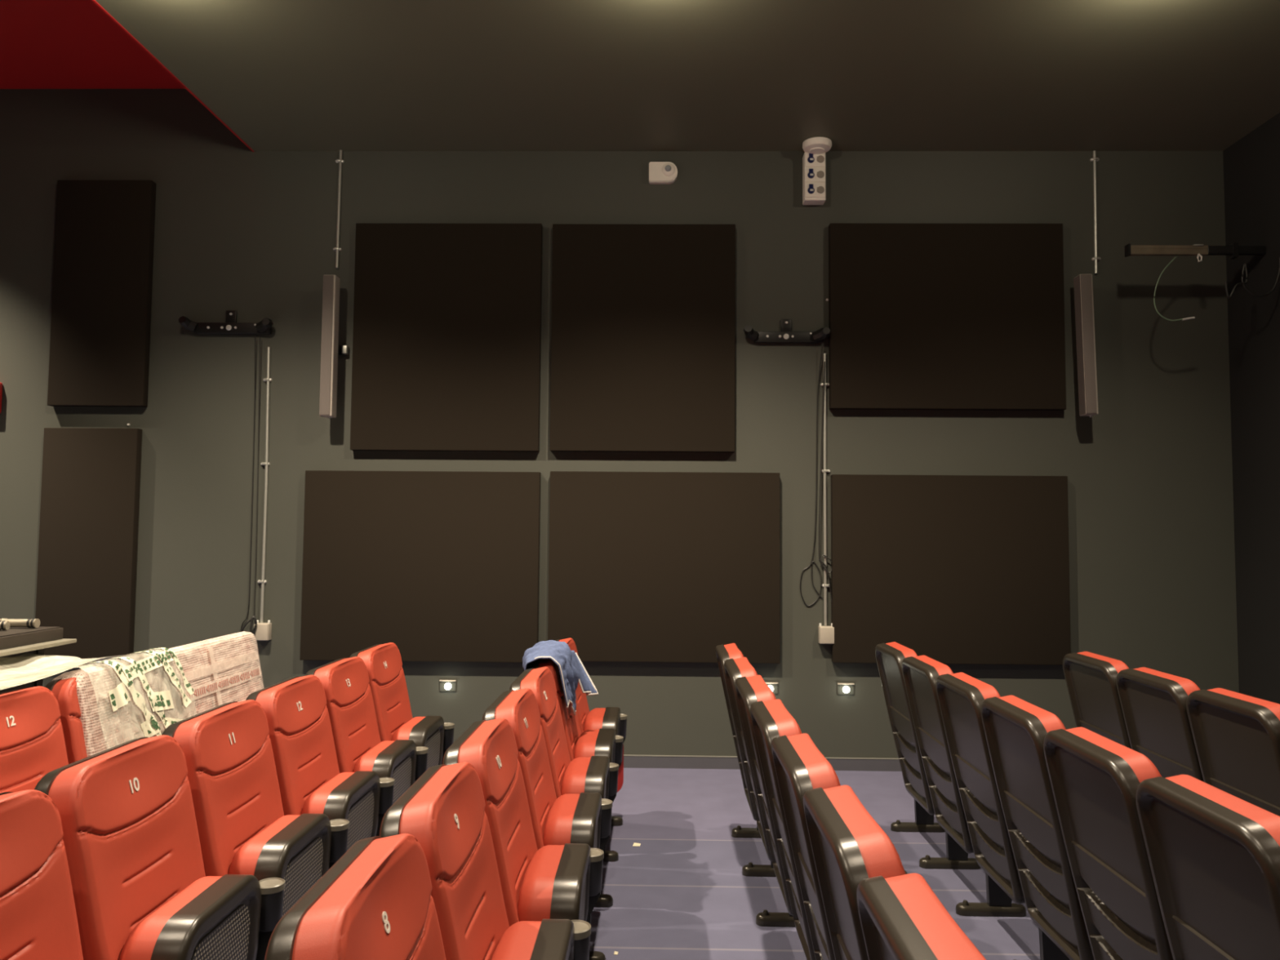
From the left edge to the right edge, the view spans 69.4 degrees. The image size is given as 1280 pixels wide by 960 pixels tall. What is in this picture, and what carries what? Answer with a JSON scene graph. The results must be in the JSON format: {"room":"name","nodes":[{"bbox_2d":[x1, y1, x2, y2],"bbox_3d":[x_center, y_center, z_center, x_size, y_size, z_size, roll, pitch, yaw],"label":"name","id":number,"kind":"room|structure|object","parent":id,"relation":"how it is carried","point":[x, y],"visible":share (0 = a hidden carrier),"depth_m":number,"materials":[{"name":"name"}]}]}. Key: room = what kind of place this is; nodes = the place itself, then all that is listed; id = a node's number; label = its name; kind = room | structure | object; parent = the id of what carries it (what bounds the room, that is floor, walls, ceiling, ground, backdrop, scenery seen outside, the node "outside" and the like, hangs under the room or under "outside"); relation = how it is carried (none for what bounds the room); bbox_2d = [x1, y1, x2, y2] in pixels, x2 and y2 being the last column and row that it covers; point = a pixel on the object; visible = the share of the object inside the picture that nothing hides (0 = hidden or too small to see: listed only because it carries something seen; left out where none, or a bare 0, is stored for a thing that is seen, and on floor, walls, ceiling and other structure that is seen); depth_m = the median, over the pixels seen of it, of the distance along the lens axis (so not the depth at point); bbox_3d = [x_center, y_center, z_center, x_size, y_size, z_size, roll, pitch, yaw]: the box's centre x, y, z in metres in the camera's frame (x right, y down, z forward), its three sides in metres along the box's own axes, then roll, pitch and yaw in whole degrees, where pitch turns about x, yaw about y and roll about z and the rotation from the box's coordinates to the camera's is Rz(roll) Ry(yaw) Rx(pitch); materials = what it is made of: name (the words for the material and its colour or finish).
{"room":"auditorium","nodes":[
{"label":"auditorium","id":0,"kind":"room"},
{"bbox_2d":[0,0,185,88],"bbox_3d":[-4.693,-3.159,1.356,3.718,0.100,10.550,0,-3,1],"label":"ceiling","id":1,"kind":"structure","parent":0,"point":[45,44],"depth_m":6.10,"materials":[{"name":"paint"}]},
{"bbox_2d":[0,88,1239,758],"bbox_3d":[-1.115,-0.464,6.512,10.699,5.020,0.200,0,-3,1],"label":"wall","id":2,"kind":"structure","parent":0,"point":[241,229],"depth_m":6.41,"materials":[{"name":"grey paint"}]},
{"bbox_2d":[0,382,2,413],"bbox_3d":[-4.590,-0.575,6.453,0.240,0.220,0.068,0,-3,1],"label":"wall box","id":3,"kind":"object","parent":2,"relation":"attached to","point":[1,384],"visible":1,"depth_m":6.47,"materials":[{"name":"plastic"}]},
{"bbox_2d":[35,427,142,658],"bbox_3d":[-3.806,0.449,6.378,0.656,1.616,0.064,0,-3,1],"label":"acoustic panel","id":4,"kind":"object","parent":2,"relation":"attached to","point":[90,508],"visible":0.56,"depth_m":6.35,"materials":[{"name":"black fabric"}]},
{"bbox_2d":[47,180,156,407],"bbox_3d":[-3.770,-1.310,6.481,0.672,1.595,0.064,0,-3,1],"label":"acoustic panel","id":5,"kind":"object","parent":2,"relation":"attached to","point":[101,304],"visible":1,"depth_m":6.45,"materials":[{"name":"black fabric"}]},
{"bbox_2d":[178,311,273,334],"bbox_3d":[-2.867,-1.106,6.429,0.650,0.165,0.117,0,-3,1],"label":"bracket","id":6,"kind":"object","parent":2,"relation":"attached to","point":[230,326],"visible":1,"depth_m":6.45,"materials":[{"name":"black metal"}]},
{"bbox_2d":[240,334,255,631],"bbox_3d":[-2.711,0.043,6.384,0.066,2.112,0.048,0,-3,1],"label":"cable","id":7,"kind":"object","parent":6,"relation":"hanging from","point":[255,335],"visible":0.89,"depth_m":6.40,"materials":[{"name":"black rubber"}]},
{"bbox_2d":[253,336,260,621],"bbox_3d":[-2.634,0.016,6.385,0.040,2.035,0.049,0,-3,1],"label":"cable","id":8,"kind":"object","parent":6,"relation":"hanging from","point":[260,336],"visible":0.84,"depth_m":6.41,"materials":[{"name":"black rubber"}]},
{"bbox_2d":[240,615,271,640],"bbox_3d":[-2.634,1.040,6.290,0.208,0.236,0.125,0,-3,1],"label":"junction box","id":9,"kind":"object","parent":2,"relation":"attached to","point":[264,630],"depth_m":6.28,"materials":[{"name":"grey plastic"}]},
{"bbox_2d":[257,346,271,622],"bbox_3d":[-2.601,0.028,6.398,0.066,1.913,0.028,0,-3,1],"label":"conduit","id":10,"kind":"object","parent":2,"relation":"attached to","point":[268,379],"visible":1,"depth_m":6.39,"materials":[{"name":"metal"}]},
{"bbox_2d":[319,275,348,418],"bbox_3d":[-2.096,-0.902,6.355,0.126,0.982,0.201,0,-3,1],"label":"speaker","id":11,"kind":"object","parent":2,"relation":"attached to","point":[331,349],"visible":1,"depth_m":6.27},
{"bbox_2d":[333,150,344,268],"bbox_3d":[-2.124,-1.906,6.502,0.060,0.843,0.028,0,-3,1],"label":"conduit","id":12,"kind":"object","parent":2,"relation":"attached to","point":[340,161],"visible":1,"depth_m":6.50,"materials":[{"name":"metal"}]},
{"bbox_2d":[299,470,541,662],"bbox_3d":[-1.496,0.586,6.324,1.614,1.291,0.064,0,-3,1],"label":"acoustic panel","id":13,"kind":"object","parent":2,"relation":"attached to","point":[437,566],"visible":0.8,"depth_m":6.29,"materials":[{"name":"black fabric"}]},
{"bbox_2d":[350,223,542,451],"bbox_3d":[-1.337,-0.993,6.414,1.298,1.586,0.064,0,-3,1],"label":"acoustic panel","id":14,"kind":"object","parent":2,"relation":"attached to","point":[446,335],"visible":1,"depth_m":6.38,"materials":[{"name":"black fabric"}]},
{"bbox_2d":[439,680,456,691],"bbox_3d":[-1.310,1.401,6.290,0.112,0.078,0.030,0,-3,1],"label":"step light","id":15,"kind":"object","parent":2,"relation":"attached to","point":[445,685],"visible":1,"depth_m":6.30,"materials":[{"name":"white plastic"}]},
{"bbox_2d":[439,680,456,681],"bbox_3d":[-1.310,1.367,6.296,0.112,0.010,0.008,0,-3,1],"label":"hood","id":16,"kind":"object","parent":15,"relation":"attached to","point":[439,680],"depth_m":6.29,"materials":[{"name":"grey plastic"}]},
{"bbox_2d":[549,223,735,452],"bbox_3d":[0.021,-0.983,6.387,1.265,1.579,0.064,0,-3,1],"label":"acoustic panel","id":17,"kind":"object","parent":2,"relation":"attached to","point":[643,326],"visible":1,"depth_m":6.35,"materials":[{"name":"black fabric"}]},
{"bbox_2d":[648,161,677,184],"bbox_3d":[0.162,-2.147,6.439,0.200,0.144,0.092,0,-3,1],"label":"sensor","id":18,"kind":"object","parent":2,"relation":"attached to","point":[660,172],"visible":1,"depth_m":6.43,"materials":[{"name":"white plastic"}]},
{"bbox_2d":[547,471,780,663],"bbox_3d":[0.164,0.588,6.291,1.565,1.284,0.064,0,-3,1],"label":"acoustic panel","id":19,"kind":"object","parent":2,"relation":"attached to","point":[644,566],"visible":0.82,"depth_m":6.26,"materials":[{"name":"black fabric"}]},
{"bbox_2d":[623,755,901,771],"bbox_3d":[-1.236,1.896,6.269,10.499,0.078,0.012,0,-3,1],"label":"baseboard","id":20,"kind":"structure","parent":2,"relation":"attached to","point":[629,762],"depth_m":6.23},
{"bbox_2d":[765,682,777,693],"bbox_3d":[0.877,1.407,6.247,0.112,0.078,0.030,0,-3,1],"label":"step light","id":21,"kind":"object","parent":2,"relation":"attached to","point":[773,686],"visible":0.44,"depth_m":6.25,"materials":[{"name":"white metal"}]},
{"bbox_2d":[765,682,777,684],"bbox_3d":[0.878,1.373,6.252,0.112,0.010,0.008,0,-3,1],"label":"hood","id":22,"kind":"object","parent":21,"relation":"attached to","point":[766,682],"depth_m":6.25,"materials":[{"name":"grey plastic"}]},
{"bbox_2d":[743,319,830,343],"bbox_3d":[1.007,-1.032,6.347,0.593,0.165,0.117,0,-3,1],"label":"bracket","id":23,"kind":"object","parent":2,"relation":"attached to","point":[785,335],"visible":1,"depth_m":6.36,"materials":[{"name":"black metal"}]},
{"bbox_2d":[800,345,822,605],"bbox_3d":[1.171,-0.033,6.313,0.155,1.780,0.053,0,-3,1],"label":"cable loop","id":24,"kind":"object","parent":23,"relation":"hanging from","point":[811,562],"visible":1,"depth_m":6.31,"materials":[{"name":"black rubber"}]},
{"bbox_2d":[802,151,826,204],"bbox_3d":[1.206,-2.090,6.400,0.146,0.340,0.121,0,-3,1],"label":"box","id":25,"kind":"object","parent":2,"relation":"attached to","point":[814,185],"visible":1,"depth_m":6.35,"materials":[{"name":"white plastic"}]},
{"bbox_2d":[820,353,831,626],"bbox_3d":[1.271,0.058,6.319,0.066,1.862,0.028,0,-3,1],"label":"conduit","id":26,"kind":"object","parent":2,"relation":"attached to","point":[824,470],"visible":1,"depth_m":6.31,"materials":[{"name":"metal"}]},
{"bbox_2d":[818,361,831,601],"bbox_3d":[1.266,0.005,6.302,0.100,1.639,0.009,0,-3,1],"label":"cable","id":27,"kind":"object","parent":26,"relation":"attached to","point":[820,558],"visible":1,"depth_m":6.29,"materials":[{"name":"black rubber"}]},
{"bbox_2d":[817,622,834,644],"bbox_3d":[1.259,1.036,6.241,0.100,0.136,0.070,0,-3,1],"label":"junction box","id":28,"kind":"object","parent":2,"relation":"attached to","point":[826,633],"visible":1,"depth_m":6.21,"materials":[{"name":"white plastic"}]},
{"bbox_2d":[837,683,854,694],"bbox_3d":[1.390,1.410,6.236,0.112,0.078,0.030,0,-3,1],"label":"step light","id":29,"kind":"object","parent":2,"relation":"attached to","point":[842,688],"visible":1,"depth_m":6.24,"materials":[{"name":"white metal"}]},
{"bbox_2d":[837,683,854,684],"bbox_3d":[1.390,1.376,6.241,0.112,0.010,0.008,0,-3,1],"label":"hood","id":30,"kind":"object","parent":29,"relation":"attached to","point":[837,683],"depth_m":6.24,"materials":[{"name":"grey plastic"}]},
{"bbox_2d":[828,222,1066,410],"bbox_3d":[2.102,-1.123,6.353,1.592,1.285,0.064,0,-3,1],"label":"acoustic panel","id":31,"kind":"object","parent":2,"relation":"attached to","point":[922,316],"visible":1,"depth_m":6.32,"materials":[{"name":"black fabric"}]},
{"bbox_2d":[831,474,1071,665],"bbox_3d":[2.092,0.601,6.252,1.583,1.266,0.064,0,-3,1],"label":"acoustic panel","id":32,"kind":"object","parent":2,"relation":"attached to","point":[946,569],"visible":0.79,"depth_m":6.22,"materials":[{"name":"black fabric"}]},
{"bbox_2d":[1073,274,1097,417],"bbox_3d":[3.015,-0.895,6.253,0.126,0.961,0.201,-1,-3,1],"label":"speaker","id":33,"kind":"object","parent":2,"relation":"attached to","point":[1083,286],"visible":1,"depth_m":6.17},
{"bbox_2d":[1089,150,1101,274],"bbox_3d":[3.156,-1.853,6.394,0.064,0.863,0.028,0,-3,1],"label":"conduit","id":34,"kind":"object","parent":2,"relation":"attached to","point":[1095,159],"visible":1,"depth_m":6.39,"materials":[{"name":"metal"}]},
{"bbox_2d":[94,0,1279,151],"bbox_3d":[0.554,-2.895,1.236,6.781,0.558,10.550,0,-3,1],"label":"ceiling","id":35,"kind":"structure","parent":0,"point":[282,75],"depth_m":5.37,"materials":[{"name":"paint"}]},
{"bbox_2d":[92,0,254,151],"bbox_3d":[-2.845,-2.643,1.289,0.012,0.016,10.550,0,-3,1],"label":"trim","id":36,"kind":"structure","parent":35,"relation":"attached to","point":[94,1],"depth_m":5.39,"materials":[{"name":"red paint"}]},
{"bbox_2d":[802,137,831,154],"bbox_3d":[1.211,-2.277,6.322,0.200,0.068,0.200,0,-3,1],"label":"ceiling detector","id":37,"kind":"object","parent":35,"relation":"attached to","point":[815,145],"visible":1,"depth_m":6.27,"materials":[{"name":"white plastic"}]},
{"bbox_2d":[589,768,1070,959],"bbox_3d":[-1.342,1.675,1.005,10.499,0.100,10.550,0,-3,1],"label":"floor","id":38,"kind":"structure","parent":0,"point":[683,893],"depth_m":4.26,"materials":[{"name":"purple carpet"}]},
{"bbox_2d":[0,686,68,792],"bbox_3d":[-2.054,1.236,3.135,0.402,1.013,0.574,0,-3,1],"label":"seat","id":39,"kind":"object","parent":38,"relation":"on","point":[33,743],"visible":0.2,"depth_m":3.20,"materials":[{"name":"red leather"}]},
{"bbox_2d":[0,638,76,693],"bbox_3d":[-3.104,1.194,3.168,1.100,1.084,1.940,0,-3,1],"label":"desk","id":40,"kind":"object","parent":38,"relation":"on","point":[37,648],"visible":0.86,"depth_m":3.96,"materials":[{"name":"laminate"}]},
{"bbox_2d":[0,626,63,649],"bbox_3d":[-2.973,0.631,3.288,0.750,0.055,1.720,0,-3,1],"label":"equipment case","id":41,"kind":"object","parent":40,"relation":"on","point":[15,637],"visible":1,"depth_m":3.94,"materials":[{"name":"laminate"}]},
{"bbox_2d":[0,620,9,630],"bbox_3d":[-2.829,0.620,3.939,0.245,0.043,0.044,1,-3,-9],"label":"microphone","id":42,"kind":"object","parent":41,"relation":"on","point":[5,624],"visible":1,"depth_m":3.94,"materials":[{"name":"metal"}]},
{"bbox_2d":[0,618,39,627],"bbox_3d":[-2.765,0.628,4.056,0.245,0.043,0.044,0,-3,1],"label":"microphone","id":43,"kind":"object","parent":41,"relation":"on","point":[26,623],"visible":0.8,"depth_m":4.04,"materials":[{"name":"metal"}]},
{"bbox_2d":[0,789,83,959],"bbox_3d":[-1.220,1.165,1.815,0.402,1.013,0.574,0,-3,1],"label":"seat","id":44,"kind":"object","parent":38,"relation":"on","point":[38,919],"visible":1,"depth_m":1.95,"materials":[{"name":"red leather"}]},
{"bbox_2d":[44,665,146,764],"bbox_3d":[-2.043,1.268,3.679,0.402,1.013,0.574,0,-3,1],"label":"seat","id":45,"kind":"object","parent":38,"relation":"on","point":[64,691],"visible":0.13,"depth_m":3.45,"materials":[{"name":"red leather"}]},
{"bbox_2d":[52,660,152,756],"bbox_3d":[-2.118,1.091,3.685,0.290,0.709,0.435,0,-3,1],"label":"blanket","id":46,"kind":"object","parent":45,"relation":"attached to","point":[100,708],"visible":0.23,"depth_m":3.60,"materials":[{"name":"beige fabric"}]},
{"bbox_2d":[34,734,284,959],"bbox_3d":[-1.210,1.197,2.358,0.402,1.013,0.574,0,-3,1],"label":"seat","id":47,"kind":"object","parent":38,"relation":"on","point":[142,890],"visible":0.98,"depth_m":2.29,"materials":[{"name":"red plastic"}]},
{"bbox_2d":[191,904,249,959],"bbox_3d":[-1.067,1.239,2.328,0.026,0.250,0.330,0,-3,1],"label":"grille","id":48,"kind":"object","parent":47,"relation":"attached to","point":[228,939],"depth_m":2.37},
{"bbox_2d":[145,648,212,735],"bbox_3d":[-2.033,1.300,4.222,0.402,1.013,0.574,0,-3,1],"label":"seat","id":49,"kind":"object","parent":38,"relation":"on","point":[173,691],"visible":0.09,"depth_m":4.25,"materials":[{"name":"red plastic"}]},
{"bbox_2d":[0,647,194,737],"bbox_3d":[-2.314,1.021,3.252,0.735,0.664,2.140,0,-3,1],"label":"plastic film","id":50,"kind":"object","parent":49,"relation":"on","point":[25,668],"visible":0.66,"depth_m":3.83,"materials":[{"name":"beige plastic"}]},
{"bbox_2d":[76,648,181,732],"bbox_3d":[-2.091,1.065,3.901,0.315,0.656,0.830,0,-3,1],"label":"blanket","id":51,"kind":"object","parent":50,"relation":"hanging from","point":[160,701],"depth_m":3.84,"materials":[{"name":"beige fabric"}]},
{"bbox_2d":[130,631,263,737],"bbox_3d":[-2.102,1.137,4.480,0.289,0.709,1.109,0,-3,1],"label":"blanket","id":52,"kind":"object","parent":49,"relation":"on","point":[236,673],"visible":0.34,"depth_m":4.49,"materials":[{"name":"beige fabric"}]},
{"bbox_2d":[195,635,260,705],"bbox_3d":[-2.022,1.332,4.766,0.402,1.013,0.574,0,-3,1],"label":"seat","id":53,"kind":"object","parent":38,"relation":"on","point":[242,636],"visible":0.09,"depth_m":4.71,"materials":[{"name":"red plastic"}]},
{"bbox_2d":[161,699,349,915],"bbox_3d":[-1.199,1.229,2.902,0.402,1.013,0.574,0,-3,1],"label":"seat","id":54,"kind":"object","parent":38,"relation":"on","point":[243,828],"visible":0.62,"depth_m":2.83,"materials":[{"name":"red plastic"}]},
{"bbox_2d":[282,836,323,915],"bbox_3d":[-1.056,1.271,2.872,0.026,0.250,0.330,0,-3,1],"label":"grille","id":55,"kind":"object","parent":54,"relation":"attached to","point":[304,868],"depth_m":2.87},
{"bbox_2d":[245,675,395,850],"bbox_3d":[-1.188,1.261,3.446,0.402,1.013,0.574,0,-3,1],"label":"seat","id":56,"kind":"object","parent":38,"relation":"on","point":[310,780],"visible":0.59,"depth_m":3.39,"materials":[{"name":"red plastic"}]},
{"bbox_2d":[346,790,373,850],"bbox_3d":[-1.045,1.303,3.416,0.026,0.250,0.330,0,-3,1],"label":"grille","id":57,"kind":"object","parent":56,"relation":"attached to","point":[360,814],"depth_m":3.43,"materials":[{"name":"grey metal"}]},
{"bbox_2d":[264,833,445,959],"bbox_3d":[-0.341,1.156,1.542,0.402,1.013,0.574,0,-3,1],"label":"seat","id":58,"kind":"object","parent":38,"relation":"on","point":[375,902],"visible":1,"depth_m":1.53,"materials":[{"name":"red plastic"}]},
{"bbox_2d":[305,656,428,804],"bbox_3d":[-1.177,1.293,3.990,0.402,1.013,0.574,0,-3,1],"label":"seat","id":59,"kind":"object","parent":38,"relation":"on","point":[358,745],"visible":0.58,"depth_m":3.94,"materials":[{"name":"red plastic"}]},
{"bbox_2d":[391,755,411,804],"bbox_3d":[-1.034,1.335,3.960,0.026,0.250,0.330,0,-3,1],"label":"grille","id":60,"kind":"object","parent":59,"relation":"attached to","point":[402,771],"depth_m":3.97,"materials":[{"name":"grey metal"}]},
{"bbox_2d":[349,642,454,769],"bbox_3d":[-1.166,1.325,4.542,0.402,1.013,0.589,0,-3,1],"label":"seat","id":61,"kind":"object","parent":38,"relation":"on","point":[383,662],"visible":0.46,"depth_m":4.50,"materials":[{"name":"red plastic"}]},
{"bbox_2d":[425,729,439,769],"bbox_3d":[-1.023,1.367,4.504,0.026,0.250,0.330,0,-3,1],"label":"grille","id":62,"kind":"object","parent":61,"relation":"attached to","point":[433,741],"depth_m":4.54,"materials":[{"name":"grey metal"}]},
{"bbox_2d":[379,761,591,959],"bbox_3d":[-0.330,1.188,2.086,0.402,1.013,0.574,0,-3,1],"label":"seat","id":63,"kind":"object","parent":38,"relation":"on","point":[444,809],"visible":0.84,"depth_m":2.07,"materials":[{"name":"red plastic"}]},
{"bbox_2d":[442,718,604,926],"bbox_3d":[-0.319,1.220,2.630,0.402,1.013,0.574,0,-3,1],"label":"seat","id":64,"kind":"object","parent":38,"relation":"on","point":[549,882],"visible":0.64,"depth_m":2.54,"materials":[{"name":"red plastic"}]},
{"bbox_2d":[579,877,586,920],"bbox_3d":[-0.176,1.262,2.599,0.026,0.250,0.330,0,-3,1],"label":"grille","id":65,"kind":"object","parent":64,"relation":"attached to","point":[583,903],"depth_m":2.70,"materials":[{"name":"grey metal"}]},
{"bbox_2d":[482,688,612,959],"bbox_3d":[-0.308,1.252,3.174,0.402,1.013,0.574,0,-3,1],"label":"seat","id":66,"kind":"object","parent":38,"relation":"on","point":[584,817],"visible":0.48,"depth_m":3.11,"materials":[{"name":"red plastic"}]},
{"bbox_2d":[594,819,598,848],"bbox_3d":[-0.165,1.294,3.143,0.026,0.250,0.330,0,-3,1],"label":"grille","id":67,"kind":"object","parent":66,"relation":"attached to","point":[596,838],"depth_m":3.26,"materials":[{"name":"grey metal"}]},
{"bbox_2d":[509,666,618,906],"bbox_3d":[-0.297,1.284,3.718,0.402,1.013,0.574,0,-3,1],"label":"seat","id":68,"kind":"object","parent":38,"relation":"on","point":[594,774],"visible":0.38,"depth_m":3.68,"materials":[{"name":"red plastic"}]},
{"bbox_2d":[604,781,606,798],"bbox_3d":[-0.154,1.326,3.687,0.026,0.250,0.330,0,-3,1],"label":"grille","id":69,"kind":"object","parent":68,"relation":"attached to","point":[605,792],"depth_m":3.80,"materials":[{"name":"grey metal"}]},
{"bbox_2d":[529,658,623,862],"bbox_3d":[-0.286,1.316,4.262,0.402,1.013,0.574,0,-3,1],"label":"seat","id":70,"kind":"object","parent":38,"relation":"on","point":[602,741],"visible":0.26,"depth_m":4.16,"materials":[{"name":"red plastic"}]},
{"bbox_2d":[522,640,598,715],"bbox_3d":[-0.368,0.898,4.222,0.345,0.329,0.409,0,-3,1],"label":"denim jacket","id":71,"kind":"object","parent":70,"relation":"hanging from","point":[572,671],"visible":0.77,"depth_m":4.17,"materials":[{"name":"blue fabric"}]},
{"bbox_2d":[554,637,626,826],"bbox_3d":[-0.276,1.349,4.813,0.402,1.013,0.589,0,-3,1],"label":"seat","id":72,"kind":"object","parent":38,"relation":"on","point":[611,717],"visible":0.22,"depth_m":4.84,"materials":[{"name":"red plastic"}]},
{"bbox_2d":[632,842,640,846],"bbox_3d":[-0.016,1.846,4.682,0.037,0.009,0.024,0,-3,8],"label":"paper scrap","id":73,"kind":"object","parent":38,"relation":"on","point":[634,843],"visible":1,"depth_m":4.68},
{"bbox_2d":[715,643,761,838],"bbox_3d":[0.586,1.344,4.624,0.402,1.013,0.574,0,-3,1],"label":"seat","id":74,"kind":"object","parent":38,"relation":"on","point":[723,652],"visible":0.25,"depth_m":4.75,"materials":[{"name":"black plastic"}]},
{"bbox_2d":[724,657,776,876],"bbox_3d":[0.582,1.312,4.080,0.402,1.013,0.574,0,-3,1],"label":"seat","id":75,"kind":"object","parent":38,"relation":"on","point":[735,668],"visible":0.28,"depth_m":4.19,"materials":[{"name":"black plastic"}]},
{"bbox_2d":[735,675,795,926],"bbox_3d":[0.577,1.280,3.535,0.402,1.013,0.574,0,-3,1],"label":"seat","id":76,"kind":"object","parent":38,"relation":"on","point":[749,690],"visible":0.35,"depth_m":3.61,"materials":[{"name":"black plastic"}]},
{"bbox_2d":[750,698,815,959],"bbox_3d":[0.573,1.248,2.991,0.402,1.013,0.574,0,-3,1],"label":"seat","id":77,"kind":"object","parent":38,"relation":"on","point":[771,719],"visible":0.35,"depth_m":3.00,"materials":[{"name":"black plastic"}]},
{"bbox_2d":[771,733,907,959],"bbox_3d":[0.569,1.216,2.447,0.402,1.013,0.574,0,-3,1],"label":"seat","id":78,"kind":"object","parent":38,"relation":"on","point":[800,766],"visible":0.35,"depth_m":2.44,"materials":[{"name":"black plastic"}]},
{"bbox_2d":[803,785,905,959],"bbox_3d":[0.564,1.185,1.903,0.402,1.013,0.574,0,-3,1],"label":"seat","id":79,"kind":"object","parent":38,"relation":"on","point":[849,846],"visible":0.68,"depth_m":1.86,"materials":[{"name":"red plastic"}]},
{"bbox_2d":[875,641,945,832],"bbox_3d":[1.452,1.358,4.741,0.402,1.013,0.574,0,-3,1],"label":"seat","id":80,"kind":"object","parent":38,"relation":"on","point":[890,656],"visible":0.36,"depth_m":4.78,"materials":[{"name":"black plastic"}]},
{"bbox_2d":[856,872,986,959],"bbox_3d":[0.560,1.153,1.359,0.402,1.013,0.574,0,-3,1],"label":"seat","id":81,"kind":"object","parent":38,"relation":"on","point":[901,917],"visible":1,"depth_m":1.39,"materials":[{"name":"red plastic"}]},
{"bbox_2d":[902,655,980,869],"bbox_3d":[1.442,1.326,4.197,0.402,1.013,0.574,0,-3,1],"label":"seat","id":82,"kind":"object","parent":38,"relation":"on","point":[921,673],"visible":0.55,"depth_m":4.22,"materials":[{"name":"black plastic"}]},
{"bbox_2d":[935,672,1026,916],"bbox_3d":[1.431,1.294,3.653,0.402,1.013,0.574,0,-3,1],"label":"seat","id":83,"kind":"object","parent":38,"relation":"on","point":[961,696],"visible":0.66,"depth_m":3.66,"materials":[{"name":"black plastic"}]},
{"bbox_2d":[981,695,1093,959],"bbox_3d":[1.420,1.262,3.109,0.402,1.013,0.574,0,-3,1],"label":"seat","id":84,"kind":"object","parent":38,"relation":"on","point":[1015,729],"visible":0.7,"depth_m":3.08,"materials":[{"name":"black plastic"}]},
{"bbox_2d":[1062,651,1131,748],"bbox_3d":[2.304,1.345,4.394,0.402,1.013,0.574,0,-3,1],"label":"seat","id":85,"kind":"object","parent":38,"relation":"on","point":[1091,678],"visible":0.3,"depth_m":4.37,"materials":[{"name":"black plastic"}]},
{"bbox_2d":[1043,727,1173,959],"bbox_3d":[1.409,1.230,2.565,0.402,1.013,0.574,0,-3,1],"label":"seat","id":86,"kind":"object","parent":38,"relation":"on","point":[1095,779],"visible":0.76,"depth_m":2.54,"materials":[{"name":"black plastic"}]},
{"bbox_2d":[1116,666,1204,782],"bbox_3d":[2.293,1.313,3.850,0.402,1.013,0.574,0,-3,1],"label":"seat","id":87,"kind":"object","parent":38,"relation":"on","point":[1153,702],"visible":0.34,"depth_m":3.82,"materials":[{"name":"black plastic"}]},
{"bbox_2d":[1135,774,1279,959],"bbox_3d":[1.398,1.198,2.021,0.402,1.013,0.574,0,-3,1],"label":"seat","id":88,"kind":"object","parent":38,"relation":"on","point":[1214,854],"visible":1,"depth_m":2.02,"materials":[{"name":"black plastic"}]},
{"bbox_2d":[1186,688,1279,816],"bbox_3d":[2.282,1.281,3.306,0.402,1.013,0.574,0,-3,1],"label":"seat","id":89,"kind":"object","parent":38,"relation":"on","point":[1236,735],"visible":0.64,"depth_m":3.29,"materials":[{"name":"black plastic"}]},
{"bbox_2d":[1222,112,1279,704],"bbox_3d":[4.027,-0.744,1.041,0.200,5.020,10.550,0,-3,1],"label":"wall","id":90,"kind":"structure","parent":0,"point":[1251,165],"depth_m":6.04,"materials":[{"name":"black paint"}]},
{"bbox_2d":[1124,242,1266,262],"bbox_3d":[3.590,-1.465,5.972,0.879,0.129,0.064,0,-3,1],"label":"bar","id":91,"kind":"object","parent":90,"relation":"attached to","point":[1233,250],"visible":1,"depth_m":5.96,"materials":[{"name":"metal"}]},
{"bbox_2d":[1153,255,1182,320],"bbox_3d":[3.407,-1.242,5.972,0.181,0.434,0.009,0,-3,1],"label":"cable","id":92,"kind":"object","parent":91,"relation":"hanging from","point":[1166,266],"visible":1,"depth_m":5.97,"materials":[{"name":"grey rubber"}]},
{"bbox_2d":[1182,316,1195,320],"bbox_3d":[3.534,-1.040,5.957,0.079,0.025,0.014,0,-3,1],"label":"plug","id":93,"kind":"object","parent":92,"relation":"attached to","point":[1190,317],"visible":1,"depth_m":5.95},
{"bbox_2d":[1224,257,1279,298],"bbox_3d":[3.819,-1.259,5.759,0.350,0.259,0.012,0,-3,1],"label":"cable","id":94,"kind":"object","parent":90,"relation":"attached to","point":[1244,267],"visible":1,"depth_m":5.75,"materials":[{"name":"black rubber"}]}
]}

